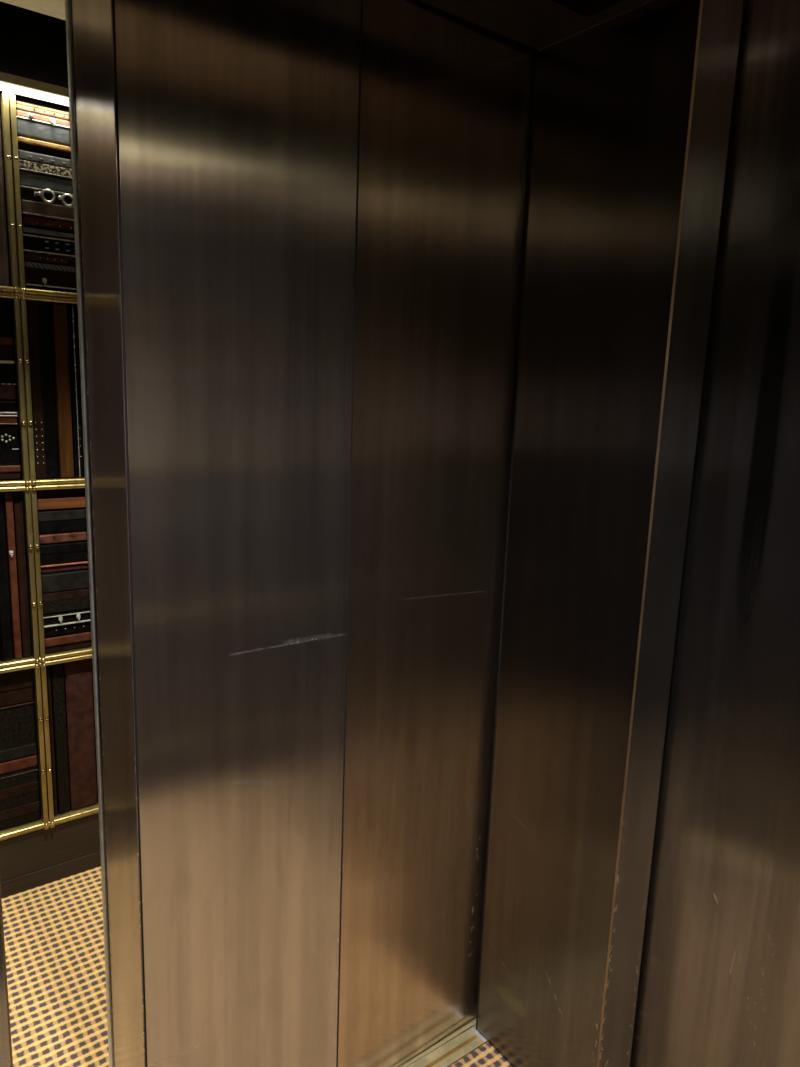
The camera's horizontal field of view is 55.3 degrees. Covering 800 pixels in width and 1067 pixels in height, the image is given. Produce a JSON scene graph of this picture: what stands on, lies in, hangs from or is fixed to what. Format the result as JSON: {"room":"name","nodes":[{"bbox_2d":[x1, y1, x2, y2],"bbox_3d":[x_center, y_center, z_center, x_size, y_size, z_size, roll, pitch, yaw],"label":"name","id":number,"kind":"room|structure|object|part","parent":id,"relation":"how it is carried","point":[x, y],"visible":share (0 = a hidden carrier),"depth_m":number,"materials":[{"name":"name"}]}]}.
{"room":"elevator interior","nodes":[
{"label":"elevator interior","id":0,"kind":"room"},
{"bbox_2d":[0,0,65,19],"bbox_3d":[-0.816,-1.256,1.528,2.700,0.050,1.120,-6,13,-36],"label":"ceiling","id":1,"kind":"structure","parent":0,"point":[54,8],"depth_m":1.88,"materials":[{"name":"beige paint"}]},
{"bbox_2d":[0,93,97,806],"bbox_3d":[-1.174,-0.146,2.172,2.700,2.395,0.060,-6,13,-36],"label":"wall","id":2,"kind":"structure","parent":0,"point":[16,98],"depth_m":2.19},
{"bbox_2d":[0,1,68,108],"bbox_3d":[-1.078,-1.222,1.890,2.700,0.169,0.132,-6,13,-36],"label":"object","id":3,"kind":"structure","parent":2,"relation":"attached to","point":[33,45],"depth_m":1.92,"materials":[{"name":"black paint"}]},
{"bbox_2d":[0,72,68,105],"bbox_3d":[-1.042,-1.110,1.857,1.900,0.036,0.064,-6,13,-36],"label":"light strip","id":4,"kind":"object","parent":2,"relation":"attached to","point":[10,83],"visible":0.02,"depth_m":1.91,"materials":[{"name":"beige plastic"}]},
{"bbox_2d":[0,791,100,898],"bbox_3d":[-1.153,0.960,2.299,2.700,0.178,0.142,-6,13,-36],"label":"baseboard","id":5,"kind":"structure","parent":2,"relation":"attached to","point":[31,860],"depth_m":2.29,"materials":[{"name":"brown wood"}]},
{"bbox_2d":[0,91,98,840],"bbox_3d":[-1.089,-0.107,2.063,1.900,2.011,0.086,-6,13,-36],"label":"frame","id":6,"kind":"object","parent":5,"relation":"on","point":[17,292],"visible":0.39,"depth_m":2.08,"materials":[{"name":"gold metal"}]},
{"bbox_2d":[0,126,9,286],"bbox_3d":[-1.068,-0.872,1.959,0.078,0.461,0.104,-6,13,-36],"label":"case","id":7,"kind":"object","parent":6,"relation":"on","point":[4,267],"visible":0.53,"depth_m":1.96,"materials":[{"name":"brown leather"}]},
{"bbox_2d":[0,492,12,660],"bbox_3d":[-1.119,0.114,2.135,0.029,0.475,0.102,-6,13,-36],"label":"case","id":8,"kind":"object","parent":6,"relation":"on","point":[6,645],"visible":1,"depth_m":2.11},
{"bbox_3d":[-1.100,0.121,2.100,0.015,0.475,0.022,-6,13,-36],"label":"lid","id":9,"kind":"part","parent":8,"relation":"part of","materials":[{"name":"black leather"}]},
{"bbox_2d":[0,464,20,478],"bbox_3d":[-1.110,-0.171,2.079,0.123,0.037,0.104,-6,13,-36],"label":"case","id":10,"kind":"object","parent":6,"relation":"on","point":[7,471],"visible":0.92,"depth_m":2.06,"materials":[{"name":"brown leather"}]},
{"bbox_2d":[0,425,19,463],"bbox_3d":[-1.108,-0.243,2.066,0.122,0.105,0.103,-6,13,-36],"label":"case","id":11,"kind":"object","parent":10,"relation":"on","point":[9,444],"visible":0.99,"depth_m":2.05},
{"bbox_2d":[0,411,17,424],"bbox_3d":[-1.105,-0.312,2.052,0.123,0.033,0.105,-6,13,-36],"label":"case","id":12,"kind":"object","parent":11,"relation":"on","point":[6,417],"visible":0.98,"depth_m":2.04,"materials":[{"name":"brown leather"}]},
{"bbox_2d":[0,400,16,410],"bbox_3d":[-1.105,-0.345,2.047,0.123,0.026,0.102,-6,13,-36],"label":"case","id":13,"kind":"object","parent":12,"relation":"on","point":[5,405],"visible":0.99,"depth_m":2.03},
{"bbox_2d":[0,383,16,399],"bbox_3d":[-1.101,-0.381,2.040,0.126,0.042,0.104,-6,13,-36],"label":"case","id":14,"kind":"object","parent":13,"relation":"on","point":[7,390],"visible":1,"depth_m":2.03,"materials":[{"name":"brown leather"}]},
{"bbox_3d":[-1.101,-0.428,2.031,0.123,0.047,0.102,-6,13,-36],"label":"case","id":15,"kind":"object","parent":14,"relation":"on","visible":0},
{"bbox_2d":[0,337,14,363],"bbox_3d":[-1.099,-0.486,2.019,0.123,0.068,0.105,-6,13,-36],"label":"case","id":16,"kind":"object","parent":15,"relation":"on","point":[6,343],"visible":1,"depth_m":2.01,"materials":[{"name":"brown leather"}]},
{"bbox_3d":[-1.074,-0.503,1.984,0.123,0.019,0.024,-6,13,-36],"label":"lid","id":17,"kind":"part","parent":16,"relation":"part of","materials":[{"name":"red leather"}]},
{"bbox_3d":[-1.081,-0.345,2.014,0.123,0.011,0.022,-6,13,-36],"label":"lid","id":18,"kind":"part","parent":13,"relation":"part of","materials":[{"name":"black leather"}]},
{"bbox_3d":[-1.086,-0.172,2.046,0.123,0.016,0.024,-6,13,-36],"label":"lid","id":19,"kind":"part","parent":10,"relation":"part of","materials":[{"name":"brown wood"}]},
{"bbox_2d":[3,492,21,658],"bbox_3d":[-1.096,0.113,2.149,0.019,0.475,0.108,-6,13,-36],"label":"case","id":20,"kind":"object","parent":6,"relation":"on","point":[8,500],"visible":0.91,"depth_m":2.11,"materials":[{"name":"leather"}]},
{"bbox_2d":[0,770,39,829],"bbox_3d":[-1.145,0.770,2.258,0.123,0.154,0.102,-6,13,-36],"label":"case","id":21,"kind":"object","parent":6,"relation":"on","point":[19,794],"visible":0.91,"depth_m":2.22,"materials":[{"name":"brown leather"}]},
{"bbox_2d":[0,754,37,778],"bbox_3d":[-1.140,0.668,2.238,0.123,0.049,0.104,-6,13,-36],"label":"case","id":22,"kind":"object","parent":21,"relation":"on","point":[26,764],"visible":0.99,"depth_m":2.20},
{"bbox_2d":[0,701,36,761],"bbox_3d":[-1.137,0.561,2.218,0.123,0.162,0.103,-6,13,-36],"label":"case","id":23,"kind":"object","parent":22,"relation":"on","point":[17,723],"visible":0.95,"depth_m":2.19,"materials":[{"name":"black leather"}]},
{"bbox_2d":[0,657,32,706],"bbox_3d":[-1.132,0.429,2.193,0.123,0.104,0.103,-6,13,-36],"label":"case","id":24,"kind":"object","parent":23,"relation":"on","point":[16,687],"visible":0.66,"depth_m":2.16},
{"bbox_3d":[-1.107,0.413,2.158,0.123,0.057,0.023,-6,13,-36],"label":"lid","id":25,"kind":"part","parent":24,"relation":"part of","materials":[{"name":"brown leather"}]},
{"bbox_2d":[12,491,30,656],"bbox_3d":[-1.079,0.110,2.163,0.020,0.475,0.104,-6,13,-36],"label":"case","id":26,"kind":"object","parent":6,"relation":"on","point":[17,495],"visible":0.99,"depth_m":2.12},
{"bbox_3d":[-1.054,-0.612,1.944,1.900,0.014,0.014,-6,13,-36],"label":"rail","id":27,"kind":"part","parent":6,"relation":"part of","materials":[{"name":"gold metal"}]},
{"bbox_3d":[-1.054,-0.626,1.942,1.900,0.014,0.014,-6,13,-36],"label":"rail","id":28,"kind":"part","parent":6,"relation":"part of","materials":[{"name":"gold metal"}]},
{"bbox_3d":[-1.081,-0.127,2.049,1.900,0.026,0.021,-6,13,-36],"label":"rail","id":29,"kind":"part","parent":6,"relation":"part of","materials":[{"name":"gold metal"}]},
{"bbox_2d":[26,301,58,478],"bbox_3d":[-0.998,-0.393,2.115,0.061,0.471,0.105,-6,13,-36],"label":"case","id":30,"kind":"object","parent":6,"relation":"on","point":[39,315],"visible":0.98,"depth_m":2.08,"materials":[{"name":"leather"}]},
{"bbox_3d":[-1.072,-0.117,2.038,1.900,0.014,0.014,-6,13,-36],"label":"rail","id":31,"kind":"part","parent":6,"relation":"part of","materials":[{"name":"gold metal"}]},
{"bbox_3d":[-1.072,-0.132,2.035,1.900,0.014,0.014,-6,13,-36],"label":"rail","id":32,"kind":"part","parent":6,"relation":"part of","materials":[{"name":"gold metal"}]},
{"bbox_3d":[-1.099,0.370,2.143,1.900,0.026,0.021,-6,13,-36],"label":"rail","id":33,"kind":"part","parent":6,"relation":"part of","materials":[{"name":"gold metal"}]},
{"bbox_3d":[-1.090,0.380,2.132,1.900,0.014,0.014,-6,13,-36],"label":"rail","id":34,"kind":"part","parent":6,"relation":"part of","materials":[{"name":"gold metal"}]},
{"bbox_3d":[-1.090,0.365,2.129,1.900,0.014,0.014,-6,13,-36],"label":"rail","id":35,"kind":"part","parent":6,"relation":"part of","materials":[{"name":"gold metal"}]},
{"bbox_3d":[-1.117,0.870,2.238,1.900,0.026,0.021,-6,13,-36],"label":"rail","id":36,"kind":"part","parent":6,"relation":"part of","materials":[{"name":"gold metal"}]},
{"bbox_3d":[-1.108,0.869,2.225,1.900,0.014,0.014,-6,13,-36],"label":"rail","id":37,"kind":"part","parent":6,"relation":"part of","materials":[{"name":"gold metal"}]},
{"bbox_2d":[24,261,76,292],"bbox_3d":[-0.959,-0.691,2.077,0.128,0.070,0.110,-6,13,-36],"label":"case","id":38,"kind":"object","parent":6,"relation":"on","point":[41,276],"visible":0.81,"depth_m":2.04,"materials":[{"name":"leather"}]},
{"bbox_2d":[24,252,74,266],"bbox_3d":[-0.959,-0.739,2.070,0.127,0.021,0.105,-6,13,-36],"label":"case","id":39,"kind":"object","parent":38,"relation":"on","point":[28,257],"visible":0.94,"depth_m":2.03,"materials":[{"name":"leather"}]},
{"bbox_2d":[22,226,74,257],"bbox_3d":[-0.957,-0.782,2.061,0.128,0.063,0.106,-6,13,-36],"label":"case","id":40,"kind":"object","parent":39,"relation":"on","point":[35,240],"visible":0.85,"depth_m":2.02,"materials":[{"name":"black leather"}]},
{"bbox_2d":[22,215,73,231],"bbox_3d":[-0.956,-0.827,2.052,0.128,0.023,0.106,-6,13,-36],"label":"case","id":41,"kind":"object","parent":40,"relation":"on","point":[31,221],"visible":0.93,"depth_m":2.01,"materials":[{"name":"leather"}]},
{"bbox_2d":[20,188,73,221],"bbox_3d":[-0.950,-0.873,2.039,0.129,0.068,0.118,-6,13,-36],"label":"case","id":42,"kind":"object","parent":41,"relation":"on","point":[42,204],"visible":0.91,"depth_m":2.00,"materials":[{"name":"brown leather"}]},
{"bbox_2d":[19,171,72,195],"bbox_3d":[-0.953,-0.924,2.035,0.128,0.041,0.104,-6,13,-36],"label":"case","id":43,"kind":"object","parent":42,"relation":"on","point":[28,180],"visible":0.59,"depth_m":1.99,"materials":[{"name":"leather"}]},
{"bbox_2d":[18,149,71,179],"bbox_3d":[-0.951,-0.970,2.026,0.128,0.049,0.105,-6,13,-36],"label":"case","id":44,"kind":"object","parent":43,"relation":"on","point":[33,162],"visible":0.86,"depth_m":1.99,"materials":[{"name":"grey leather"}]},
{"bbox_2d":[17,137,70,158],"bbox_3d":[-0.949,-1.009,2.018,0.128,0.027,0.107,-6,13,-36],"label":"case","id":45,"kind":"object","parent":44,"relation":"on","point":[26,144],"visible":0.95,"depth_m":1.98,"materials":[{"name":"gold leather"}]},
{"bbox_2d":[16,110,69,145],"bbox_3d":[-0.946,-1.055,2.007,0.128,0.057,0.112,-6,13,-36],"label":"case","id":46,"kind":"object","parent":45,"relation":"on","point":[29,125],"visible":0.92,"depth_m":1.97,"materials":[{"name":"leather"}]},
{"bbox_2d":[16,101,68,120],"bbox_3d":[-0.947,-1.097,2.003,0.128,0.018,0.103,-6,13,-36],"label":"case","id":47,"kind":"object","parent":46,"relation":"on","point":[22,106],"visible":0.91,"depth_m":1.96,"materials":[{"name":"beige leather"}]},
{"bbox_3d":[-0.924,-1.070,1.974,0.128,0.015,0.024,-6,13,-36],"label":"lid","id":48,"kind":"part","parent":46,"relation":"part of","materials":[{"name":"orange metal"}]},
{"bbox_3d":[-0.925,-1.010,1.986,0.128,0.012,0.025,-6,13,-36],"label":"lid","id":49,"kind":"part","parent":45,"relation":"part of","materials":[{"name":"gold metal"}]},
{"bbox_3d":[-0.927,-0.975,1.993,0.128,0.022,0.023,-6,13,-36],"label":"lid","id":50,"kind":"part","parent":44,"relation":"part of","materials":[{"name":"grey leather"}]},
{"bbox_3d":[-0.918,-0.880,1.992,0.036,0.035,0.007,-6,13,-36],"label":"ring handle","id":51,"kind":"part","parent":42,"relation":"part of","materials":[{"name":"metal"}]},
{"bbox_3d":[-0.879,-0.882,2.021,0.034,0.034,0.007,-6,13,-36],"label":"ring handle","id":52,"kind":"part","parent":42,"relation":"part of","materials":[{"name":"metal"}]},
{"bbox_3d":[-0.933,-0.796,2.026,0.128,0.012,0.025,-6,13,-36],"label":"lid","id":53,"kind":"part","parent":40,"relation":"part of","materials":[{"name":"grey leather"}]},
{"bbox_2d":[46,665,57,814],"bbox_3d":[-1.054,0.603,2.290,0.010,0.479,0.102,-6,13,-36],"label":"case","id":54,"kind":"object","parent":6,"relation":"on","point":[48,675],"visible":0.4,"depth_m":2.25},
{"bbox_2d":[45,652,69,813],"bbox_3d":[-1.035,0.601,2.305,0.033,0.479,0.102,-6,13,-36],"label":"case","id":55,"kind":"object","parent":6,"relation":"on","point":[56,671],"visible":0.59,"depth_m":2.26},
{"bbox_3d":[-1.017,0.608,2.269,0.016,0.479,0.022,-6,13,-36],"label":"lid","id":56,"kind":"part","parent":55,"relation":"part of","materials":[{"name":"leather"}]},
{"bbox_2d":[44,631,90,652],"bbox_3d":[-0.997,0.311,2.269,0.128,0.045,0.104,-6,13,-36],"label":"case","id":57,"kind":"object","parent":6,"relation":"on","point":[57,643],"visible":0.67,"depth_m":2.23,"materials":[{"name":"brown leather"}]},
{"bbox_2d":[43,608,90,636],"bbox_3d":[-0.993,0.254,2.256,0.128,0.065,0.110,-6,13,-36],"label":"case","id":58,"kind":"object","parent":57,"relation":"on","point":[74,621],"visible":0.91,"depth_m":2.22,"materials":[{"name":"leather"}]},
{"bbox_2d":[41,569,88,613],"bbox_3d":[-0.992,0.161,2.241,0.128,0.117,0.103,-6,13,-36],"label":"case","id":59,"kind":"object","parent":58,"relation":"on","point":[62,591],"visible":0.67,"depth_m":2.20,"materials":[{"name":"black leather"}]},
{"bbox_2d":[40,560,87,572],"bbox_3d":[-0.989,0.089,2.227,0.128,0.022,0.105,-6,13,-36],"label":"case","id":60,"kind":"object","parent":59,"relation":"on","point":[67,566],"visible":0.55,"depth_m":2.19,"materials":[{"name":"brown leather"}]},
{"bbox_2d":[39,540,86,564],"bbox_3d":[-0.988,0.047,2.220,0.128,0.057,0.102,-6,13,-36],"label":"case","id":61,"kind":"object","parent":60,"relation":"on","point":[72,551],"visible":0.64,"depth_m":2.18,"materials":[{"name":"black leather"}]},
{"bbox_2d":[39,531,86,543],"bbox_3d":[-0.987,0.004,2.211,0.128,0.025,0.103,-6,13,-36],"label":"case","id":62,"kind":"object","parent":61,"relation":"on","point":[77,535],"visible":0.7,"depth_m":2.17,"materials":[{"name":"brown leather"}]},
{"bbox_2d":[38,508,85,533],"bbox_3d":[-0.985,-0.043,2.203,0.128,0.065,0.102,-6,13,-36],"label":"case","id":63,"kind":"object","parent":62,"relation":"on","point":[69,519],"visible":0.67,"depth_m":2.16,"materials":[{"name":"black leather"}]},
{"bbox_2d":[37,488,85,509],"bbox_3d":[-0.982,-0.104,2.189,0.128,0.054,0.106,-6,13,-36],"label":"case","id":64,"kind":"object","parent":63,"relation":"on","point":[61,498],"visible":0.66,"depth_m":2.15,"materials":[{"name":"brown leather"}]},
{"bbox_3d":[-0.961,-0.053,2.168,0.128,0.029,0.022,-6,13,-36],"label":"lid","id":65,"kind":"part","parent":63,"relation":"part of","materials":[{"name":"grey leather"}]},
{"bbox_3d":[-0.964,0.041,2.186,0.128,0.027,0.022,-6,13,-36],"label":"lid","id":66,"kind":"part","parent":61,"relation":"part of","materials":[{"name":"black leather"}]},
{"bbox_3d":[-0.973,0.308,2.236,0.128,0.024,0.024,-6,13,-36],"label":"lid","id":67,"kind":"part","parent":57,"relation":"part of","materials":[{"name":"red leather"}]},
{"bbox_2d":[58,647,96,809],"bbox_3d":[-0.988,0.596,2.339,0.076,0.479,0.102,-6,13,-36],"label":"case","id":68,"kind":"object","parent":6,"relation":"on","point":[78,688],"visible":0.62,"depth_m":2.30,"materials":[{"name":"red leather"}]},
{"bbox_2d":[51,304,73,477],"bbox_3d":[-0.957,-0.397,2.146,0.036,0.471,0.104,-6,13,-36],"label":"case","id":69,"kind":"object","parent":2,"relation":"attached to","point":[59,311],"visible":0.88,"depth_m":2.10,"materials":[{"name":"brown wood"}]},
{"bbox_2d":[67,305,83,476],"bbox_3d":[-0.931,-0.400,2.166,0.023,0.471,0.103,-6,13,-36],"label":"case","id":70,"kind":"object","parent":2,"relation":"attached to","point":[71,310],"visible":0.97,"depth_m":2.13,"materials":[{"name":"leather"}]},
{"bbox_2d":[2,866,511,1066],"bbox_3d":[-0.370,1.297,1.280,2.700,0.050,2.890,-6,13,-36],"label":"floor","id":71,"kind":"structure","parent":0,"point":[54,931],"depth_m":1.94,"materials":[{"name":"carpet"}]},
{"bbox_2d":[398,1017,487,1066],"bbox_3d":[-0.183,1.248,1.566,1.145,0.053,0.086,-6,13,-36],"label":"trim","id":72,"kind":"structure","parent":71,"relation":"on","point":[466,1039],"depth_m":1.77,"materials":[{"name":"gold metal"}]},
{"bbox_3d":[0.186,1.199,1.815,0.008,0.023,0.049,-6,13,-36],"label":"plate","id":73,"kind":"part","parent":72,"relation":"part of","materials":[{"name":"metal"}]},
{"bbox_2d":[630,0,799,1066],"bbox_3d":[0.881,0.139,0.990,0.060,2.420,1.140,-6,13,-36],"label":"wall","id":74,"kind":"structure","parent":0,"point":[719,983],"depth_m":1.33,"materials":[{"name":"brown metal"}]},
{"bbox_3d":[-0.479,0.026,1.250,2.700,2.450,0.275,-6,13,-36],"label":"wall","id":75,"kind":"structure","parent":0,"visible":0},
{"bbox_2d":[0,884,12,1066],"bbox_3d":[-0.907,0.130,0.703,0.851,2.420,0.580,-6,13,-36],"label":"trim","id":76,"kind":"structure","parent":75,"relation":"attached to","point":[6,1059],"depth_m":0.79,"materials":[{"name":"brown metal"}]},
{"bbox_2d":[65,0,360,1066],"bbox_3d":[-0.318,0.154,1.363,0.392,2.152,0.217,-6,13,-36],"label":"door","id":77,"kind":"structure","parent":75,"relation":"in","point":[214,143],"depth_m":1.23,"materials":[{"name":"brown metal"}]},
{"bbox_2d":[336,0,538,1066],"bbox_3d":[0.094,0.135,1.564,0.517,2.160,0.060,-6,13,-36],"label":"door","id":78,"kind":"structure","parent":75,"relation":"in","point":[447,101],"depth_m":1.48,"materials":[{"name":"brown metal"}]},
{"bbox_2d":[419,0,653,50],"bbox_3d":[-0.045,-0.973,0.964,1.026,0.292,0.341,-6,13,-36],"label":"ceiling","id":79,"kind":"structure","parent":75,"relation":"attached to","point":[539,25],"depth_m":1.29,"materials":[{"name":"brown metal"}]},
{"bbox_2d":[477,0,743,1066],"bbox_3d":[0.383,0.024,1.504,0.135,2.420,0.342,-6,13,-36],"label":"wall","id":80,"kind":"structure","parent":75,"relation":"attached to","point":[633,109],"depth_m":1.42,"materials":[{"name":"brown metal"}]}
]}

